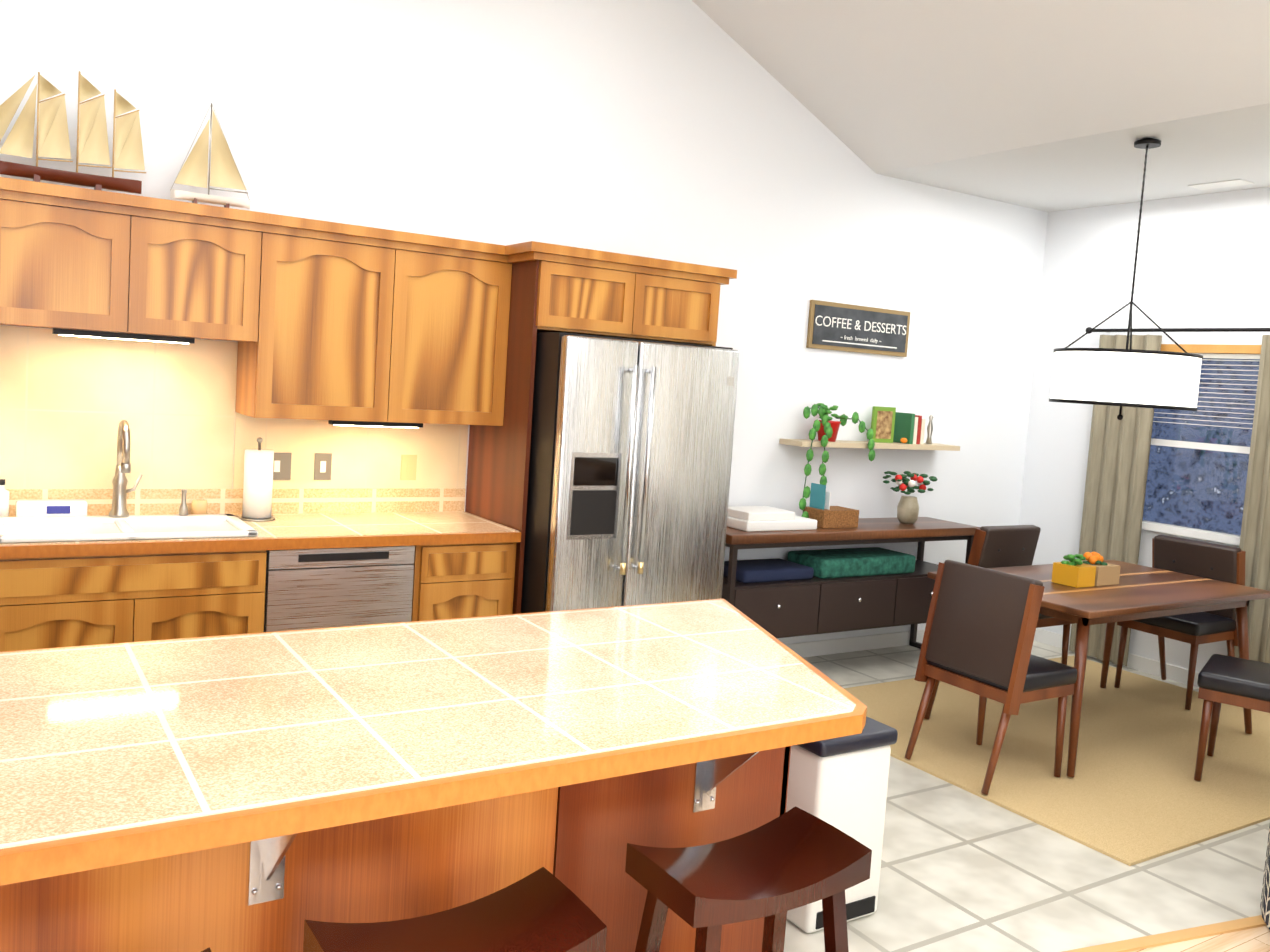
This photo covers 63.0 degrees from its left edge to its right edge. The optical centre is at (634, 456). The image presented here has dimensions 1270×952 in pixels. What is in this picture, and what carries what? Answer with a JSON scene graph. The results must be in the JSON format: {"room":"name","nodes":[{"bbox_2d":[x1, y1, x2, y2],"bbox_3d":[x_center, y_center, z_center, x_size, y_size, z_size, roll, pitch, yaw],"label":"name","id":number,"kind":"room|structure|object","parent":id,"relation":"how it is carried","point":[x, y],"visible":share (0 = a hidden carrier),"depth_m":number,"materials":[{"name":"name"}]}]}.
{"room":"dining room and kitchen","nodes":[
{"label":"dining room and kitchen","id":0,"kind":"room"},
{"bbox_2d":[0,0,1047,643],"bbox_3d":[-0.222,-1.644,5.263,7.400,5.706,0.100,1,5,-32],"label":"wall","id":1,"kind":"structure","parent":0,"point":[682,130],"depth_m":5.35,"materials":[{"name":"white paint"}]},
{"bbox_2d":[0,325,467,452],"bbox_3d":[-1.889,-0.070,3.948,2.958,0.783,0.638,1,5,-32],"label":"backsplash","id":2,"kind":"structure","parent":1,"relation":"attached to","point":[56,389],"depth_m":4.23,"materials":[{"name":"beige tile"}]},
{"bbox_2d":[0,479,87,516],"bbox_3d":[-2.296,0.168,4.003,0.318,0.156,0.092,1,5,-32],"label":"soap caddy","id":3,"kind":"object","parent":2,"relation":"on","point":[50,507],"visible":0.77,"depth_m":3.98,"materials":[{"name":"white plastic"}]},
{"bbox_2d":[0,514,257,542],"bbox_3d":[-1.925,0.266,3.909,0.870,0.022,0.465,1,5,-32],"label":"sink basin","id":4,"kind":"object","parent":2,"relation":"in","point":[60,528],"visible":0.92,"depth_m":3.89,"materials":[{"name":"white ceramic"}]},
{"bbox_2d":[109,420,187,517],"bbox_3d":[-1.879,0.053,4.046,0.289,0.386,0.222,1,5,-32],"label":"tap","id":5,"kind":"object","parent":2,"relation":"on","point":[119,495],"visible":1,"depth_m":4.04,"materials":[{"name":"silver metal"}]},
{"bbox_2d":[191,499,207,513],"bbox_3d":[-1.821,0.217,4.335,0.064,0.070,0.062,1,5,-32],"label":"candle jar","id":6,"kind":"object","parent":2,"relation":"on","point":[199,506],"visible":0.75,"depth_m":4.31,"materials":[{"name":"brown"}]},
{"bbox_2d":[238,437,275,521],"bbox_3d":[-1.582,0.093,4.353,0.150,0.346,0.150,1,5,-32],"label":"paper towel holder","id":7,"kind":"object","parent":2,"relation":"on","point":[258,484],"visible":1,"depth_m":4.31,"materials":[{"name":"white paper"}]},
{"bbox_2d":[273,452,291,479],"bbox_3d":[-1.566,0.044,4.535,0.120,0.120,0.008,1,5,-32],"label":"outlet","id":8,"kind":"object","parent":1,"relation":"attached to","point":[282,466],"depth_m":4.54,"materials":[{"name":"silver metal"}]},
{"bbox_2d":[314,453,331,479],"bbox_3d":[-1.398,0.047,4.642,0.075,0.120,0.008,1,5,-32],"label":"outlet","id":9,"kind":"object","parent":1,"relation":"attached to","point":[322,461],"depth_m":4.64,"materials":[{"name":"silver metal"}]},
{"bbox_2d":[0,177,736,613],"bbox_3d":[-1.288,0.133,4.332,3.615,2.170,0.673,1,5,-32],"label":"upper cabinet","id":10,"kind":"object","parent":1,"relation":"attached to","point":[324,321],"visible":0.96,"depth_m":4.29,"materials":[{"name":"brown wood"}]},
{"bbox_2d":[0,71,145,193],"bbox_3d":[-2.134,-1.200,3.808,0.626,0.448,0.088,1,5,-32],"label":"model","id":11,"kind":"object","parent":10,"relation":"on","point":[54,142],"visible":1,"depth_m":3.84},
{"bbox_2d":[52,328,194,343],"bbox_3d":[-1.934,-0.454,3.935,0.480,0.025,0.060,1,5,-32],"label":"under-cabinet light fixture","id":12,"kind":"object","parent":10,"relation":"attached to","point":[115,335],"depth_m":3.90,"materials":[{"name":"black metal"}]},
{"bbox_2d":[170,103,249,208],"bbox_3d":[-1.675,-1.179,4.106,0.302,0.422,0.073,1,5,-32],"label":"model","id":13,"kind":"object","parent":10,"relation":"on","point":[223,172],"visible":1,"depth_m":4.10},
{"bbox_2d":[328,420,422,427],"bbox_3d":[-1.119,-0.141,4.489,0.400,0.025,0.060,1,5,-32],"label":"under-cabinet light fixture","id":14,"kind":"object","parent":10,"relation":"attached to","point":[334,422],"depth_m":4.46,"materials":[{"name":"black metal"}]},
{"bbox_2d":[400,455,416,479],"bbox_3d":[-1.060,0.053,4.857,0.075,0.120,0.008,1,5,-32],"label":"outlet","id":15,"kind":"object","parent":1,"relation":"attached to","point":[408,462],"depth_m":4.85,"materials":[{"name":"beige plastic"}]},
{"bbox_2d":[785,629,924,657],"bbox_3d":[1.308,1.185,6.497,3.150,0.090,0.012,1,5,-32],"label":"baseboard","id":16,"kind":"structure","parent":1,"relation":"attached to","point":[895,639],"depth_m":6.53,"materials":[{"name":"white"}]},
{"bbox_2d":[806,300,910,356],"bbox_3d":[1.369,-0.771,6.297,0.820,0.280,0.026,1,5,-32],"label":"coffee sign","id":17,"kind":"object","parent":1,"relation":"attached to","point":[822,336],"visible":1,"depth_m":6.27,"materials":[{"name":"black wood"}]},
{"bbox_2d":[840,335,880,342],"bbox_3d":[1.372,-0.707,6.291,0.339,0.032,0.002,1,5,-32],"label":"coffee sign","id":18,"kind":"object","parent":17,"relation":"attached to","point":[860,339],"visible":1,"depth_m":6.28,"materials":[{"name":"white paint"}]},
{"bbox_2d":[779,403,959,517],"bbox_3d":[1.455,0.040,6.322,1.344,0.691,0.236,1,5,-32],"label":"wall shelf","id":19,"kind":"object","parent":1,"relation":"attached to","point":[891,428],"visible":0.98,"depth_m":6.16,"materials":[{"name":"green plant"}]},
{"bbox_2d":[692,0,1269,211],"bbox_3d":[2.034,-2.714,1.749,7.400,2.756,8.200,1,5,-32],"label":"ceiling","id":20,"kind":"structure","parent":0,"point":[878,86],"depth_m":5.09,"materials":[{"name":"white paint"}]},
{"bbox_2d":[1049,138,1202,419],"bbox_3d":[2.453,-0.863,5.099,0.670,1.373,0.670,1,5,-32],"label":"pendant light","id":21,"kind":"object","parent":20,"relation":"hanging from","point":[1127,377],"visible":1,"depth_m":4.87,"materials":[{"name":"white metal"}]},
{"bbox_2d":[1188,179,1254,189],"bbox_3d":[3.351,-1.554,5.934,0.150,0.005,0.300,1,5,-32],"label":"ceiling vent","id":22,"kind":"object","parent":20,"relation":"in","point":[1222,184],"visible":1,"depth_m":5.92,"materials":[{"name":"white"}]},
{"bbox_2d":[784,641,1269,951],"bbox_3d":[0.518,1.383,4.111,7.300,0.050,3.420,1,5,-32],"label":"floor","id":23,"kind":"structure","parent":0,"point":[961,870],"depth_m":3.58,"materials":[{"name":"white tile"}]},
{"bbox_2d":[0,559,11,651],"bbox_3d":[-2.487,0.749,3.673,0.418,0.884,0.622,1,5,-32],"label":"base cabinet","id":24,"kind":"object","parent":23,"relation":"on","point":[5,564],"depth_m":3.51,"materials":[{"name":"brown wood"}]},
{"bbox_2d":[8,550,266,650],"bbox_3d":[-2.003,0.758,3.982,0.970,0.884,0.622,1,5,-32],"label":"base cabinet","id":25,"kind":"object","parent":23,"relation":"on","point":[51,602],"depth_m":3.72,"materials":[{"name":"brown wood"}]},
{"bbox_2d":[263,546,414,631],"bbox_3d":[-1.340,0.772,4.402,0.590,0.880,0.610,1,5,-32],"label":"dishwasher","id":26,"kind":"object","parent":23,"relation":"on","point":[322,588],"visible":0.42,"depth_m":4.12,"materials":[{"name":"grey metal"}]},
{"bbox_2d":[0,746,790,951],"bbox_3d":[-0.856,0.962,2.273,2.993,0.885,0.680,1,5,-32],"label":"base cabinet","id":27,"kind":"object","parent":23,"relation":"on","point":[575,839],"visible":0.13,"depth_m":2.11,"materials":[{"name":"brown wood"}]},
{"bbox_2d":[248,833,297,905],"bbox_3d":[-0.613,0.715,1.826,0.064,0.275,0.281,1,5,-32],"label":"bracket","id":28,"kind":"object","parent":27,"relation":"attached to","point":[266,869],"depth_m":1.93,"materials":[{"name":"silver metal"}]},
{"bbox_2d":[692,751,759,812],"bbox_3d":[0.248,0.730,2.374,0.064,0.275,0.281,1,5,-32],"label":"bracket","id":29,"kind":"object","parent":27,"relation":"attached to","point":[710,773],"depth_m":2.48,"materials":[{"name":"silver metal"}]},
{"bbox_2d":[411,542,516,620],"bbox_3d":[-0.894,0.777,4.688,0.460,0.884,0.622,1,5,-32],"label":"base cabinet","id":30,"kind":"object","parent":23,"relation":"on","point":[450,581],"depth_m":4.40,"materials":[{"name":"brown wood"}]},
{"bbox_2d":[0,445,866,885],"bbox_3d":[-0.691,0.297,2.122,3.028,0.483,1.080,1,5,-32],"label":"countertop","id":31,"kind":"structure","parent":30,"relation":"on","point":[116,753],"depth_m":2.18,"materials":[{"name":"beige tile"}]},
{"bbox_2d":[521,332,738,612],"bbox_3d":[-0.159,0.342,4.905,0.910,1.775,0.898,1,5,-32],"label":"refrigerator","id":32,"kind":"object","parent":23,"relation":"on","point":[631,447],"visible":0.67,"depth_m":4.50,"materials":[{"name":"grey metal"}]},
{"bbox_2d":[786,716,897,932],"bbox_3d":[0.575,1.122,3.283,0.320,0.599,0.340,1,5,-32],"label":"trash can","id":33,"kind":"object","parent":23,"relation":"on","point":[840,783],"visible":0.54,"depth_m":3.14,"materials":[{"name":"white plastic"}]},
{"bbox_2d":[722,517,980,648],"bbox_3d":[1.173,0.824,6.095,1.940,0.849,0.445,1,5,-32],"label":"sideboard","id":34,"kind":"object","parent":23,"relation":"on","point":[804,592],"visible":0.71,"depth_m":5.87,"materials":[{"name":"brown wood"}]},
{"bbox_2d":[727,471,937,531],"bbox_3d":[1.170,0.246,6.020,1.517,0.311,0.283,1,5,-32],"label":"decorations","id":35,"kind":"object","parent":34,"relation":"on","point":[821,511],"visible":0.96,"depth_m":5.90,"materials":[{"name":"white fabric"}]},
{"bbox_2d":[843,655,1269,865],"bbox_3d":[2.318,1.385,5.241,2.550,0.012,2.000,1,5,-32],"label":"dining rug","id":36,"kind":"object","parent":23,"relation":"on","point":[1132,791],"visible":0.64,"depth_m":4.78,"materials":[{"name":"beige carpet"}]},
{"bbox_2d":[904,560,1076,794],"bbox_3d":[1.569,0.932,4.546,0.533,0.893,0.504,1,5,-32],"label":"dining chair","id":37,"kind":"object","parent":36,"relation":"on","point":[980,630],"visible":1,"depth_m":4.43,"materials":[{"name":"brown wood"}]},
{"bbox_2d":[968,525,1074,664],"bbox_3d":[2.213,0.860,6.061,0.504,0.893,0.533,1,5,-32],"label":"dining chair","id":38,"kind":"object","parent":36,"relation":"on","point":[1003,546],"visible":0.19,"depth_m":6.01,"materials":[{"name":"brown wood"}]},
{"bbox_2d":[924,560,1269,776],"bbox_3d":[2.331,1.001,5.240,1.560,0.743,0.900,1,5,-32],"label":"dining table","id":39,"kind":"object","parent":36,"relation":"on","point":[1137,592],"visible":0.73,"depth_m":4.97,"materials":[{"name":"brown wood"}]},
{"bbox_2d":[1051,552,1119,587],"bbox_3d":[2.228,0.551,5.134,0.340,0.153,0.160,1,5,-32],"label":"centerpiece","id":40,"kind":"object","parent":39,"relation":"on","point":[1088,569],"visible":1,"depth_m":5.06,"materials":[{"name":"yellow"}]},
{"bbox_2d":[1114,535,1245,709],"bbox_3d":[3.136,0.929,5.945,0.533,0.893,0.504,1,5,-32],"label":"dining chair","id":41,"kind":"object","parent":36,"relation":"on","point":[1219,562],"visible":0.52,"depth_m":5.83,"materials":[{"name":"brown wood"}]},
{"bbox_2d":[1194,654,1269,780],"bbox_3d":[2.826,1.010,4.599,0.533,0.893,0.504,7,5,35],"label":"dining chair","id":42,"kind":"object","parent":36,"relation":"on","point":[1235,681],"visible":0.96,"depth_m":4.55,"materials":[{"name":"brown wood"}]},
{"bbox_2d":[1062,915,1266,951],"bbox_3d":[1.696,1.498,3.235,2.801,0.008,0.044,2,5,-22],"label":"trim","id":43,"kind":"structure","parent":23,"relation":"on","point":[1144,942],"depth_m":3.23,"materials":[{"name":"brown wood"}]},
{"bbox_2d":[1019,187,1269,671],"bbox_3d":[3.679,-0.051,5.889,0.100,2.950,3.320,1,5,-32],"label":"wall","id":44,"kind":"structure","parent":0,"point":[1203,260],"depth_m":6.63,"materials":[{"name":"white paint"}]},
{"bbox_2d":[1034,628,1198,687],"bbox_3d":[3.537,1.371,5.966,0.013,0.090,3.318,1,5,-32],"label":"baseboard","id":45,"kind":"structure","parent":44,"relation":"attached to","point":[1175,673],"depth_m":6.50,"materials":[{"name":"white"}]},
{"bbox_2d":[1086,327,1269,333],"bbox_3d":[3.429,-0.742,6.107,0.104,0.044,1.674,1,5,-32],"label":"curtain rod","id":46,"kind":"object","parent":44,"relation":"attached to","point":[1189,330],"visible":0.83,"depth_m":6.22,"materials":[{"name":"black metal"}]},
{"bbox_2d":[1069,335,1161,666],"bbox_3d":[3.051,0.270,6.615,0.060,2.080,0.410,1,5,-32],"label":"curtain","id":47,"kind":"object","parent":46,"relation":"hanging from","point":[1115,486],"depth_m":6.59,"materials":[{"name":"fabric"}]},
{"bbox_2d":[1227,335,1269,662],"bbox_3d":[3.598,0.371,5.754,0.060,2.080,0.440,1,5,-32],"label":"curtain","id":48,"kind":"object","parent":46,"relation":"hanging from","point":[1255,529],"depth_m":5.86,"materials":[{"name":"fabric"}]},
{"bbox_2d":[1142,344,1260,544],"bbox_3d":[3.443,-0.086,6.223,0.120,1.160,1.020,1,5,-32],"label":"window","id":49,"kind":"structure","parent":44,"relation":"in","point":[1197,473],"depth_m":6.25,"materials":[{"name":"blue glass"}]},
{"bbox_2d":[1129,926,1269,951],"bbox_3d":[1.821,1.740,0.516,5.650,0.050,5.280,1,5,-32],"label":"floor","id":50,"kind":"structure","parent":0,"point":[1256,939],"depth_m":3.21,"materials":[{"name":"brown wood"}]},
{"bbox_2d":[303,867,606,951],"bbox_3d":[-0.336,1.146,1.863,0.470,0.647,0.326,1,5,-32],"label":"stool","id":51,"kind":"object","parent":50,"relation":"on","point":[542,909],"visible":1,"depth_m":1.88,"materials":[{"name":"brown wood"}]},
{"bbox_2d":[625,806,871,951],"bbox_3d":[0.227,1.155,2.245,0.470,0.647,0.326,1,5,-32],"label":"stool","id":52,"kind":"object","parent":50,"relation":"on","point":[773,872],"visible":1,"depth_m":2.20,"materials":[{"name":"brown wood"}]},
{"bbox_2d":[1260,826,1269,929],"bbox_3d":[2.491,1.075,3.191,0.900,0.931,0.855,5,4,12],"label":"barrel chair","id":53,"kind":"object","parent":50,"relation":"on","point":[1265,904],"visible":1,"depth_m":3.36,"materials":[{"name":"fabric"}]}
]}

